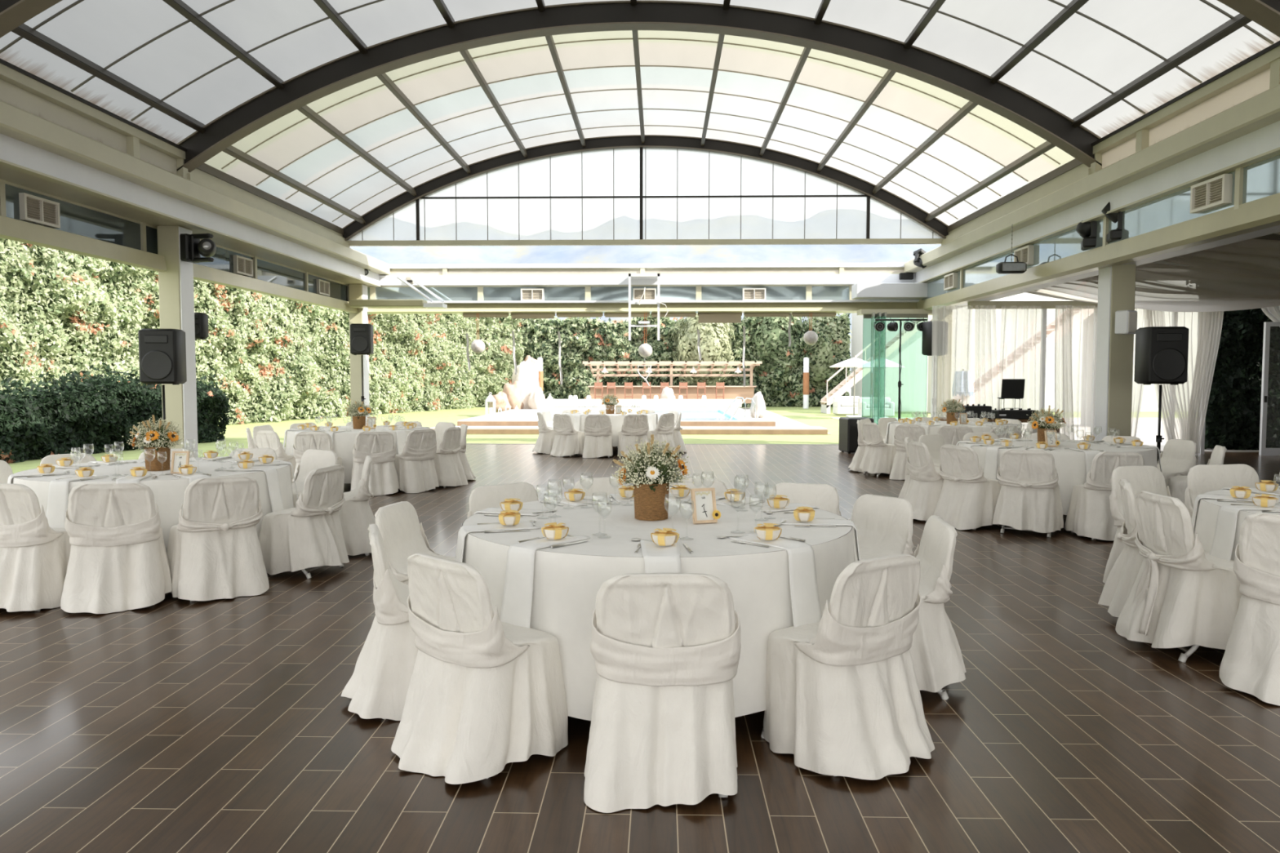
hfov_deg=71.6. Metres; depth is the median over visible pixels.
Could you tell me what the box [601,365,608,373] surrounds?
pendant lamp
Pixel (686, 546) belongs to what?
knife
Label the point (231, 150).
trim
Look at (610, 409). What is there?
rope basket
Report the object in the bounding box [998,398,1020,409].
laptop stand
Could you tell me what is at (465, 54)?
trim
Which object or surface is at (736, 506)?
spoon
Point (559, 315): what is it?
roller blind
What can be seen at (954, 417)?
rope basket
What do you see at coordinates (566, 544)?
knife
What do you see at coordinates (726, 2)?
trim
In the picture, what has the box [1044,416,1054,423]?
sunflower
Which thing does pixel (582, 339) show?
trees
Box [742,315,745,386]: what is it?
ribbon
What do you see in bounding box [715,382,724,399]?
bar stool
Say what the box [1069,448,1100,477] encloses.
napkin
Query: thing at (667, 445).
stalk
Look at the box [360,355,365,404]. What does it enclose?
speaker stand
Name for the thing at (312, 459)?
banquet chair
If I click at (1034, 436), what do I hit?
banquet chair
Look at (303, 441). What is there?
banquet chair
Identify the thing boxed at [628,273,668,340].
frame
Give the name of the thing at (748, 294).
air vent
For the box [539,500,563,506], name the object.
knife
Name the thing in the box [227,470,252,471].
fork
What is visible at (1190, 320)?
curtain
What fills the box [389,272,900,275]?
trim
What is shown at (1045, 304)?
trim
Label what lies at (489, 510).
napkin
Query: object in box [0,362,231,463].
juniper shrub
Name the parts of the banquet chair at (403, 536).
sash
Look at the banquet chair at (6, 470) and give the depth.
7.07 m
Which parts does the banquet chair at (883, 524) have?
sash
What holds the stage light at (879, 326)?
attached to the lighting stand at (900, 384)
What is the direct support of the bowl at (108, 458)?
on the napkin at (99, 462)
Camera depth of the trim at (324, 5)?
10.24 m
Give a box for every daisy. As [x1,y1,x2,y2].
[134,431,144,438]
[142,436,153,444]
[645,466,659,479]
[1039,416,1046,426]
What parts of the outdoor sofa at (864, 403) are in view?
armrest, backrest, armrest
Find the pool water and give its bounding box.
[622,411,734,420]
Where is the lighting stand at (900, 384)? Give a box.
[875,317,927,419]
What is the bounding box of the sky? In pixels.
[350,244,941,373]
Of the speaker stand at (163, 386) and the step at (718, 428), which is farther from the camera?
the step at (718, 428)
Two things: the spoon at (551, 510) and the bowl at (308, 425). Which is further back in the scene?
the bowl at (308, 425)
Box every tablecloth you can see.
[10,457,293,552]
[284,425,428,483]
[462,495,854,720]
[564,412,657,446]
[886,421,1018,444]
[958,439,1156,515]
[1193,487,1279,560]
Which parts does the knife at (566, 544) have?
handle, blade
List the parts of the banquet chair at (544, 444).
sash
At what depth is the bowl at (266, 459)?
7.10 m
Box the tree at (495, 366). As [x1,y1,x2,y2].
[466,313,524,407]
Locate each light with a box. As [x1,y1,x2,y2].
[179,233,216,262]
[364,268,368,275]
[874,320,884,331]
[887,320,897,331]
[903,320,915,331]
[913,248,927,268]
[916,320,924,331]
[1075,220,1097,250]
[1101,201,1122,243]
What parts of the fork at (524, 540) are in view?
handle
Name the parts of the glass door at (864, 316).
rail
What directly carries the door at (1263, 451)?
on the floor
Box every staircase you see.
[820,315,932,413]
[969,298,1063,405]
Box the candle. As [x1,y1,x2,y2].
[488,407,492,414]
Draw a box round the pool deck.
[457,407,775,422]
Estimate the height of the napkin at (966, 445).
0.360 m
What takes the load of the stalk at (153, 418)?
in the rope basket at (159, 460)
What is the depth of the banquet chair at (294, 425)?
13.00 m
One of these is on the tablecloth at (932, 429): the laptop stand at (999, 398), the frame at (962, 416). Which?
the frame at (962, 416)
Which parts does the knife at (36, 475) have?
handle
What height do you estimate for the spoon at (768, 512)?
0.013 m
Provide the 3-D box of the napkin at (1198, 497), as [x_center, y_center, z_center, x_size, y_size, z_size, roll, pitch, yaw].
[3.360,0.576,5.083,0.404,0.349,0.168,2,4,29]
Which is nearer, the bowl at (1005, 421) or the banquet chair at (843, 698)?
the banquet chair at (843, 698)
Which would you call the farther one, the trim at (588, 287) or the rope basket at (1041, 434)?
the trim at (588, 287)
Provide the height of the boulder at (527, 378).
2.456 m
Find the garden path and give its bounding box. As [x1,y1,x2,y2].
[739,407,831,434]
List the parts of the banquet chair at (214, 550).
sash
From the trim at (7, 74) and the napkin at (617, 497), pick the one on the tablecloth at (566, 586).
the napkin at (617, 497)
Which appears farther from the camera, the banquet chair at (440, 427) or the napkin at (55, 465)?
the banquet chair at (440, 427)
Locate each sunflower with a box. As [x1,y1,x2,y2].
[145,430,159,443]
[160,431,178,443]
[357,406,364,412]
[366,407,371,413]
[657,458,688,477]
[1031,420,1039,429]
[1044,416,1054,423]
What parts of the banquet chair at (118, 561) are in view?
sash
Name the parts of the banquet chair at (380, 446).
sash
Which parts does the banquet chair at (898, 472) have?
sash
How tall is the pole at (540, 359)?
2.146 m
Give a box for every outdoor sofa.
[832,395,859,414]
[857,396,894,417]
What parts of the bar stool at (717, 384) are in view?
backrest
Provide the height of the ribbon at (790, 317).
0.735 m
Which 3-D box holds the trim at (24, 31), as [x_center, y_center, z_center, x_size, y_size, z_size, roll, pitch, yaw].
[-5.746,-3.247,1.614,0.117,0.132,19.300,0,3,1]
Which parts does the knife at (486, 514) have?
handle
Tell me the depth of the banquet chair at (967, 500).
8.50 m
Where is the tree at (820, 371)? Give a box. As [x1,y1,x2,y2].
[804,313,851,389]
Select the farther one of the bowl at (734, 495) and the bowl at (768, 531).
the bowl at (734, 495)
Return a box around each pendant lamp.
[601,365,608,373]
[689,365,696,373]
[734,366,741,373]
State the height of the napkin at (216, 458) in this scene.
0.349 m
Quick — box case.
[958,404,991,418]
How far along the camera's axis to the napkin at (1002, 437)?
9.97 m
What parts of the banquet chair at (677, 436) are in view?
sash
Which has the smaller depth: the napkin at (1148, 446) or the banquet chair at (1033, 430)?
the napkin at (1148, 446)
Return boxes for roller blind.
[462,313,509,317]
[511,313,555,318]
[556,313,603,317]
[604,313,649,317]
[651,313,696,316]
[697,312,742,323]
[743,312,790,316]
[791,312,835,316]
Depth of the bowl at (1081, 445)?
8.52 m
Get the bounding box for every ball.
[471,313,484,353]
[638,312,652,357]
[803,312,817,345]
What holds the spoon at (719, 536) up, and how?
on the tablecloth at (566, 586)
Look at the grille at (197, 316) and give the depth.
12.30 m
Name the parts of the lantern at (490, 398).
frame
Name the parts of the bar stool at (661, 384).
backrest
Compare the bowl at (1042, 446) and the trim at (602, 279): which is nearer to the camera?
the bowl at (1042, 446)
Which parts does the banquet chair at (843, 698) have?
leg, sash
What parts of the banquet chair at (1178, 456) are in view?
sash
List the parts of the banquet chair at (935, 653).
sash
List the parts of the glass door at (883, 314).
rail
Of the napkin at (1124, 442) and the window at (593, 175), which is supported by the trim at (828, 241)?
the window at (593, 175)
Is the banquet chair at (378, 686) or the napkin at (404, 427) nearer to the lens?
the banquet chair at (378, 686)
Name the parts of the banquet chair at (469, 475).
sash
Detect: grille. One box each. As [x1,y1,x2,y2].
[194,313,200,337]
[848,419,873,451]
[1128,311,1137,332]
[1148,328,1188,382]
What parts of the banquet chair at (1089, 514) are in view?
sash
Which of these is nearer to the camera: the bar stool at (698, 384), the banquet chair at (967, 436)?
the banquet chair at (967, 436)
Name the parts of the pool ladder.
handrail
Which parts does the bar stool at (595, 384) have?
backrest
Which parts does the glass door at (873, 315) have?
rail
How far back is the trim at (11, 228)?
9.90 m
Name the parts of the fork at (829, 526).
handle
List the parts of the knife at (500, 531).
handle, blade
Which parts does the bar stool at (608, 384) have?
backrest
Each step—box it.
[430,426,827,430]
[433,421,827,434]
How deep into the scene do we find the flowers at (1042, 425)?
9.10 m
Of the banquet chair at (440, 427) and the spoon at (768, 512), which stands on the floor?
the banquet chair at (440, 427)
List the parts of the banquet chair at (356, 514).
sash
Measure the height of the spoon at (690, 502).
0.013 m
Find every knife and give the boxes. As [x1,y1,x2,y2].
[26,475,55,477]
[80,476,106,480]
[484,513,523,516]
[484,529,529,533]
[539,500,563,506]
[551,540,588,548]
[683,542,693,553]
[779,536,805,542]
[1217,499,1254,502]
[1261,510,1279,512]
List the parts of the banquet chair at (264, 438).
sash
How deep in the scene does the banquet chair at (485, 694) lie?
3.25 m
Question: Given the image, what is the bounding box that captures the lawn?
[8,406,1158,473]
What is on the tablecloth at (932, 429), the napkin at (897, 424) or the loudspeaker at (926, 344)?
the napkin at (897, 424)
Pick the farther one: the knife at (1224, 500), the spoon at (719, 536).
the knife at (1224, 500)
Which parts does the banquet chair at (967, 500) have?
sash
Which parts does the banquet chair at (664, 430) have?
sash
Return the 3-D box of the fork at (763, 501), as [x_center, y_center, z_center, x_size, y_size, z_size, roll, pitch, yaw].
[0.644,0.422,4.865,0.022,0.010,0.190,2,4,31]
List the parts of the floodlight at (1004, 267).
chain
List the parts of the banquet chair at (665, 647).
sash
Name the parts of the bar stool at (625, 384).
backrest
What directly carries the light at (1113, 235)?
on the trim at (1262, 213)
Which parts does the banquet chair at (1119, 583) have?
sash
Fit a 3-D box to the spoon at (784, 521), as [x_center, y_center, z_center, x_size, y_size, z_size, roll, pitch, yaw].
[0.665,0.456,4.186,0.032,0.013,0.153,2,3,27]
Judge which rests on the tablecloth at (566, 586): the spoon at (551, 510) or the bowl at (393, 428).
the spoon at (551, 510)
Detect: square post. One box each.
[156,225,198,457]
[348,284,369,421]
[1093,264,1136,440]
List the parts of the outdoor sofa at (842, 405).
armrest, backrest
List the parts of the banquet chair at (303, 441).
sash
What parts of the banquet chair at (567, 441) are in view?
sash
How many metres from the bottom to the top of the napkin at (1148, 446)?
0.349 m
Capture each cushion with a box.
[840,403,857,406]
[866,404,889,408]
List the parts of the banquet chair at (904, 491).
sash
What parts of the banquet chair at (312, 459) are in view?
sash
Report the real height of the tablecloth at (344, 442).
0.643 m
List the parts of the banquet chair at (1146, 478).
sash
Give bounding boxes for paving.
[831,417,1258,452]
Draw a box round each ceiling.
[0,0,1279,143]
[183,2,1094,227]
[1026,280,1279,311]
[1151,233,1279,266]
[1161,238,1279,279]
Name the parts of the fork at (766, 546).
handle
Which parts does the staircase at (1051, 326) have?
handrail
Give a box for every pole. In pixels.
[537,357,542,392]
[803,357,808,408]
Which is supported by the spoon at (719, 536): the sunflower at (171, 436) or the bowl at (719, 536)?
the bowl at (719, 536)
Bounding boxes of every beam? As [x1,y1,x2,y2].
[0,99,390,275]
[177,0,1102,172]
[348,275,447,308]
[903,84,1279,273]
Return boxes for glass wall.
[850,292,1158,411]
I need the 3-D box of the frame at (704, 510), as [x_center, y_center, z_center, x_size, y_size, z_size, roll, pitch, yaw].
[0.312,0.376,4.228,0.135,0.166,0.085,-1,3,-16]
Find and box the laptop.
[997,378,1025,398]
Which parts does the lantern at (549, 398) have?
frame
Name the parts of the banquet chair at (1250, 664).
sash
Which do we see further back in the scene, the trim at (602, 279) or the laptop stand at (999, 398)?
the trim at (602, 279)
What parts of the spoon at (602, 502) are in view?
handle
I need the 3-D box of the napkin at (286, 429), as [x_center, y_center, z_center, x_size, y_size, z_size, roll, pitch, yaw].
[-4.579,0.259,11.859,0.402,0.438,0.174,-2,3,-27]
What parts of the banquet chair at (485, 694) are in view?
sash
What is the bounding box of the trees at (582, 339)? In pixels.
[516,313,851,407]
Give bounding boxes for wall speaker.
[1115,310,1137,334]
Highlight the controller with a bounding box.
[991,408,1039,419]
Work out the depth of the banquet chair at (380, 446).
10.96 m
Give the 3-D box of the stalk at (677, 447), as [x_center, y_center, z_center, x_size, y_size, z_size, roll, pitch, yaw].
[0.132,0.165,4.302,0.141,0.157,0.017,2,3,28]
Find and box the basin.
[597,409,740,420]
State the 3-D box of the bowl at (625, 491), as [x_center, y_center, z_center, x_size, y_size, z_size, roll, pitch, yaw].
[-0.070,0.371,5.064,0.104,0.062,0.104,-1,3,-14]
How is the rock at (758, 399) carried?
on the pool deck
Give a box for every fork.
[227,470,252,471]
[476,522,500,524]
[517,535,546,542]
[582,497,604,501]
[634,543,640,553]
[731,540,769,547]
[749,500,764,506]
[794,524,835,527]
[1230,503,1254,505]
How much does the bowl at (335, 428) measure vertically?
0.062 m
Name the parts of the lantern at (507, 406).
frame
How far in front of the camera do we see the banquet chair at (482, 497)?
5.54 m
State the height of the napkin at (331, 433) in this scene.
0.349 m
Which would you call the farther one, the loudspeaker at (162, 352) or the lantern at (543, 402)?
the lantern at (543, 402)
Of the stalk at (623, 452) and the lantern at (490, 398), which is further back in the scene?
the lantern at (490, 398)
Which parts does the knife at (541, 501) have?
handle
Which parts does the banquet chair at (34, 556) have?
sash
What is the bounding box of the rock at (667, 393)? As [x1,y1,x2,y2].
[660,386,675,399]
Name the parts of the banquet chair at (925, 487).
sash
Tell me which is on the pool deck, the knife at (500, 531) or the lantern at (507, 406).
the lantern at (507, 406)
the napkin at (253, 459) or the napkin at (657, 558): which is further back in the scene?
the napkin at (253, 459)
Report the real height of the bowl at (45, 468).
0.062 m
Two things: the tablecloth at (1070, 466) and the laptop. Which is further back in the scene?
the laptop
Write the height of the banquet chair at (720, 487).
0.784 m
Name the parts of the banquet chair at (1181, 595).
sash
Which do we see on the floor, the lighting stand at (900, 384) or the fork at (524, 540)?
the lighting stand at (900, 384)
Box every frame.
[170,451,190,474]
[366,417,376,428]
[615,405,622,413]
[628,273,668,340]
[690,488,721,524]
[959,413,968,423]
[1044,430,1059,447]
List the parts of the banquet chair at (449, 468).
sash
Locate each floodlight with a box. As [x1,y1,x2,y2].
[899,272,913,279]
[995,223,1026,273]
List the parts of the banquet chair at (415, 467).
sash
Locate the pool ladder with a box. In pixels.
[720,396,755,420]
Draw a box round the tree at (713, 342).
[671,313,735,386]
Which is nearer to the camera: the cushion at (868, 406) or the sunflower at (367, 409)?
the sunflower at (367, 409)
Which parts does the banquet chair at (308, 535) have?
sash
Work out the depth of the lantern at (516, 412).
28.57 m
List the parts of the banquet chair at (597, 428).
sash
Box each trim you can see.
[0,0,1273,120]
[0,0,1279,37]
[0,57,186,151]
[0,62,185,159]
[0,133,380,284]
[0,158,381,287]
[0,178,348,301]
[0,215,167,272]
[11,23,205,133]
[126,136,188,178]
[163,0,284,88]
[187,168,350,247]
[192,262,358,313]
[196,163,343,234]
[221,37,1060,222]
[222,145,365,224]
[297,105,416,195]
[313,0,367,53]
[342,134,948,240]
[345,238,945,246]
[361,147,933,240]
[366,302,917,314]
[367,284,853,300]
[377,72,471,173]
[379,273,915,285]
[389,262,904,268]
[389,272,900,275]
[390,266,903,275]
[390,269,903,274]
[415,147,870,239]
[426,299,919,303]
[432,0,454,27]
[459,49,527,157]
[466,443,839,444]
[535,0,545,11]
[545,35,585,146]
[630,0,636,5]
[631,30,644,143]
[700,34,724,146]
[723,0,730,9]
[759,47,811,155]
[813,0,831,24]
[817,69,896,171]
[857,309,932,315]
[871,100,977,194]
[903,0,945,48]
[914,120,1279,283]
[916,192,1279,311]
[919,153,1279,302]
[924,140,1055,222]
[941,164,1090,244]
[946,158,1083,232]
[957,225,1279,306]
[967,301,1097,309]
[989,0,1088,84]
[1071,13,1252,127]
[1090,57,1279,173]
[1091,40,1279,146]
[1093,45,1279,154]
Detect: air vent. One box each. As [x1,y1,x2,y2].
[18,192,60,228]
[233,254,253,276]
[315,279,329,296]
[520,288,543,300]
[633,288,656,300]
[742,288,765,300]
[943,272,957,290]
[1013,244,1034,266]
[1190,173,1232,213]
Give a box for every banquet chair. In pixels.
[0,459,13,483]
[0,483,71,612]
[40,453,96,466]
[60,483,172,613]
[138,448,195,459]
[166,476,269,601]
[229,448,276,459]
[245,427,256,448]
[253,424,284,450]
[255,430,296,483]
[258,464,349,578]
[289,422,315,429]
[291,448,337,507]
[292,431,342,481]
[338,455,375,555]
[341,524,418,720]
[345,421,367,426]
[350,431,399,496]
[374,501,455,584]
[391,553,568,784]
[394,421,422,426]
[394,428,439,493]
[433,426,467,488]
[434,422,455,447]
[436,424,475,479]
[466,482,538,518]
[532,412,555,453]
[542,410,553,428]
[550,413,585,457]
[561,409,580,413]
[573,476,633,496]
[582,414,613,457]
[583,573,741,813]
[598,408,617,448]
[617,414,648,457]
[646,413,675,454]
[667,410,679,426]
[668,477,728,496]
[671,412,687,453]
[760,554,934,780]
[768,482,841,515]
[848,419,884,472]
[848,493,913,561]
[859,418,886,443]
[859,422,896,476]
[877,417,897,439]
[888,424,925,479]
[897,437,939,498]
[905,440,943,521]
[909,515,966,700]
[911,417,933,421]
[919,433,944,467]
[933,444,1002,529]
[937,425,973,445]
[962,432,998,440]
[967,417,981,422]
[989,425,1021,439]
[992,449,1063,537]
[1000,418,1022,437]
[1021,420,1031,439]
[1026,428,1037,439]
[1028,432,1070,439]
[1064,451,1144,540]
[1097,479,1205,617]
[1101,435,1140,442]
[1102,465,1195,583]
[1115,490,1241,662]
[1156,439,1196,488]
[1168,444,1226,504]
[1184,463,1259,519]
[1219,512,1279,706]
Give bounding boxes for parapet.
[545,399,741,407]
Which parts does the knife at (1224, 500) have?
handle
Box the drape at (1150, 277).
[1079,262,1279,299]
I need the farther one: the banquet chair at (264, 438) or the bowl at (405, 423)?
the bowl at (405, 423)
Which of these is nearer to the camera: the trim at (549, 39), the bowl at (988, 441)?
the bowl at (988, 441)
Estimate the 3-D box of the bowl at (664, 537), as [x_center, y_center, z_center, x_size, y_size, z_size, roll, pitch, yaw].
[0.102,0.449,3.605,0.104,0.062,0.104,-2,4,-30]
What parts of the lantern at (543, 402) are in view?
frame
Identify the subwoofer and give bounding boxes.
[838,417,874,453]
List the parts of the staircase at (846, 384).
handrail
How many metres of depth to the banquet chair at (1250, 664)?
4.04 m
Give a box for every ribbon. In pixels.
[465,317,470,370]
[511,331,517,374]
[557,330,562,384]
[697,329,701,359]
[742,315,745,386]
[787,313,791,346]
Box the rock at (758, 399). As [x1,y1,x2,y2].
[750,391,765,417]
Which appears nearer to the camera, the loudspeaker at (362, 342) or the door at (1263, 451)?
the door at (1263, 451)
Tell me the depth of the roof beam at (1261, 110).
9.93 m
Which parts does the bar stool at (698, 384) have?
backrest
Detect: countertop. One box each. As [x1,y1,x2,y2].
[587,386,756,386]
[590,386,754,403]
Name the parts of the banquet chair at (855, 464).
sash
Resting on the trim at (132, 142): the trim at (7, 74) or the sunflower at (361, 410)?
the trim at (7, 74)
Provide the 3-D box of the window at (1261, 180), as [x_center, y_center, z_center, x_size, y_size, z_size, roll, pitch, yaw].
[5.703,-2.127,5.513,0.020,0.430,27.500,0,3,1]
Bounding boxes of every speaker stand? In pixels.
[161,385,168,437]
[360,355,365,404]
[1155,385,1164,463]
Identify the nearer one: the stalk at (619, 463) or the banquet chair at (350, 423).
the stalk at (619, 463)
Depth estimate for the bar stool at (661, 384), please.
41.02 m
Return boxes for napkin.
[7,471,70,484]
[45,475,108,528]
[53,464,93,468]
[88,461,128,464]
[115,474,152,483]
[173,472,210,483]
[193,456,231,461]
[222,466,284,511]
[226,457,258,462]
[253,461,297,500]
[283,429,311,448]
[291,430,324,455]
[325,431,344,444]
[380,429,406,454]
[404,426,430,428]
[455,521,541,562]
[473,507,547,515]
[500,535,590,628]
[543,497,599,506]
[573,413,588,431]
[609,493,634,502]
[631,413,653,430]
[640,539,680,573]
[641,413,658,421]
[668,493,691,502]
[715,496,766,506]
[728,533,822,626]
[749,502,820,511]
[780,518,860,560]
[884,422,907,443]
[892,423,919,444]
[920,424,936,435]
[956,440,984,445]
[964,444,1001,447]
[968,425,991,432]
[983,445,1022,479]
[994,423,1021,436]
[1000,437,1022,440]
[1028,447,1051,450]
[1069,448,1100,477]
[1075,440,1104,442]
[1102,442,1131,444]
[1118,445,1162,473]
[1191,493,1253,528]
[1209,505,1279,560]
[1221,487,1279,495]
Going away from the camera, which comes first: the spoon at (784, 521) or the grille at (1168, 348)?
the spoon at (784, 521)
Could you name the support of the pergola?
on the pool deck
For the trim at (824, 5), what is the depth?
10.58 m
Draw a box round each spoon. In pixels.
[532,509,556,513]
[582,502,608,504]
[631,537,652,541]
[673,499,691,503]
[716,534,749,537]
[724,502,739,507]
[758,508,772,514]
[773,520,786,525]
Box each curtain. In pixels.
[931,305,973,417]
[974,305,999,409]
[998,305,1042,438]
[1054,305,1074,439]
[1071,305,1097,439]
[1130,307,1151,436]
[1143,309,1185,443]
[1164,311,1199,439]
[1187,311,1223,453]
[1261,305,1279,327]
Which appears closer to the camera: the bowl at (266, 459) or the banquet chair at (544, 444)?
the bowl at (266, 459)
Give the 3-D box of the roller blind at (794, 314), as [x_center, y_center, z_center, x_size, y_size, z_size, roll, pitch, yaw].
[3.806,-2.444,19.411,0.967,0.088,0.065,0,3,1]
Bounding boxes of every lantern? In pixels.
[485,392,495,415]
[505,402,511,414]
[515,406,518,414]
[541,400,546,411]
[546,393,554,413]
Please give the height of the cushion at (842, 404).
0.120 m
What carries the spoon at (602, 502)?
on the tablecloth at (566, 586)
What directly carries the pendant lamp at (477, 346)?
hanging from the trim at (581, 308)
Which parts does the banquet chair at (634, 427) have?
sash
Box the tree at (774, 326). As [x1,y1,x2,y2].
[742,314,807,383]
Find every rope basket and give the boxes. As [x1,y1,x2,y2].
[143,445,170,471]
[352,415,365,429]
[605,404,614,413]
[633,480,669,520]
[946,412,958,423]
[1036,427,1055,443]
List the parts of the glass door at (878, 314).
rail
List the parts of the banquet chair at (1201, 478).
sash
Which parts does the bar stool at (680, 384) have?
backrest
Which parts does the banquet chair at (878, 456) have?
sash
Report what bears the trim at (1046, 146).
attached to the ceiling at (306, 135)
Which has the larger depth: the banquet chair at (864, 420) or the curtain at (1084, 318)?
the curtain at (1084, 318)
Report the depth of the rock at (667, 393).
40.23 m
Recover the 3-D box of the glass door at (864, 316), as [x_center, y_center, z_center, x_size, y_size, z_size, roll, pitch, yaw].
[4.903,-0.978,18.865,0.348,2.790,0.040,0,3,-2]
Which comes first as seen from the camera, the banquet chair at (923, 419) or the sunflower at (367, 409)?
the sunflower at (367, 409)
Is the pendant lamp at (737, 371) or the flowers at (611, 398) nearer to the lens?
the flowers at (611, 398)
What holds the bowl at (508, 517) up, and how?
on the napkin at (464, 531)
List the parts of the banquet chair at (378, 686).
sash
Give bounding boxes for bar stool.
[594,382,603,399]
[606,382,615,399]
[624,382,633,399]
[642,382,651,399]
[660,382,668,396]
[679,382,688,399]
[697,382,706,399]
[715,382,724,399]
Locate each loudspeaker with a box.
[137,328,186,384]
[194,312,208,339]
[350,323,373,355]
[921,320,932,355]
[1133,326,1188,385]
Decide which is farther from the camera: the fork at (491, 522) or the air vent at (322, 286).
the air vent at (322, 286)
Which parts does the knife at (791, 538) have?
handle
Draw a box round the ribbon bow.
[636,356,651,386]
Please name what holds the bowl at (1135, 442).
on the napkin at (1148, 446)
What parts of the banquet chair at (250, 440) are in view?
sash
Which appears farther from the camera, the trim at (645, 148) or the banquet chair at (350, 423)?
the trim at (645, 148)
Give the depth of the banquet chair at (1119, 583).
5.17 m
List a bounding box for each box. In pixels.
[406,276,413,283]
[851,282,927,299]
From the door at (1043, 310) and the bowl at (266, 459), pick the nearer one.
the bowl at (266, 459)
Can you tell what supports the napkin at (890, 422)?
on the tablecloth at (932, 429)
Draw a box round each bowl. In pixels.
[36,463,54,473]
[55,457,73,466]
[75,466,93,476]
[101,453,117,462]
[129,466,146,476]
[177,464,196,474]
[203,450,218,457]
[237,459,254,468]
[238,451,253,459]
[258,454,274,462]
[297,424,306,429]
[304,422,311,427]
[310,425,319,430]
[324,422,333,426]
[330,426,338,431]
[362,426,370,431]
[382,421,390,425]
[388,425,397,430]
[401,421,409,426]
[404,424,413,428]
[498,510,520,525]
[500,498,523,511]
[541,522,568,539]
[564,488,585,501]
[618,485,634,497]
[631,537,640,541]
[650,528,679,546]
[670,484,690,497]
[716,535,727,537]
[724,488,745,501]
[754,523,782,540]
[767,494,789,508]
[793,506,814,521]
[897,418,906,422]
[906,419,915,423]
[915,417,921,421]
[926,420,934,425]
[933,417,939,421]
[950,421,958,425]
[969,435,981,442]
[975,421,983,425]
[980,417,988,422]
[981,434,991,439]
[983,438,994,444]
[995,420,1003,425]
[1001,419,1008,423]
[1001,440,1013,446]
[1009,433,1020,439]
[1035,441,1048,448]
[1077,442,1090,448]
[1083,435,1094,440]
[1113,436,1125,443]
[1130,440,1143,446]
[1230,485,1251,498]
[1252,493,1278,506]
[1255,480,1278,491]
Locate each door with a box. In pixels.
[862,314,879,391]
[870,311,875,417]
[873,311,881,419]
[877,311,886,417]
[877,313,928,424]
[1041,308,1205,453]
[1258,321,1279,455]
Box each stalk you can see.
[146,420,151,429]
[151,414,155,427]
[613,458,649,479]
[617,467,648,484]
[620,450,649,478]
[635,443,646,467]
[646,442,650,460]
[650,434,653,454]
[660,444,680,468]
[662,442,669,457]
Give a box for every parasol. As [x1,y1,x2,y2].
[829,355,868,417]
[857,355,904,418]
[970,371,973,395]
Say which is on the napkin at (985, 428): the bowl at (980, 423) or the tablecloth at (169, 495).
the bowl at (980, 423)
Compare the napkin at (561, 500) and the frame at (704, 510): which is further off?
the napkin at (561, 500)
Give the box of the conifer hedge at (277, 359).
[0,237,479,424]
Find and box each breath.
[122,417,183,451]
[343,400,372,418]
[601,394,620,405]
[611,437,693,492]
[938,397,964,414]
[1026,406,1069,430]
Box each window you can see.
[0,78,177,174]
[4,183,347,301]
[347,147,942,240]
[367,285,848,301]
[921,155,1279,300]
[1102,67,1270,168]
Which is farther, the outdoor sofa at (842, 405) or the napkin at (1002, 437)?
the outdoor sofa at (842, 405)
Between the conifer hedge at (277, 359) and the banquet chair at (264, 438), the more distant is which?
the conifer hedge at (277, 359)
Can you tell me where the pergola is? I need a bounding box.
[582,360,762,403]
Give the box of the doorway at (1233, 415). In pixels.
[1204,307,1279,449]
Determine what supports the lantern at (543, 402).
on the pool deck
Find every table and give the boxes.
[468,533,846,557]
[937,417,1063,433]
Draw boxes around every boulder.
[488,391,511,412]
[502,381,524,409]
[511,358,539,408]
[524,355,538,377]
[528,386,545,408]
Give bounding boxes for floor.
[0,444,1279,852]
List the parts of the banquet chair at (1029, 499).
leg, sash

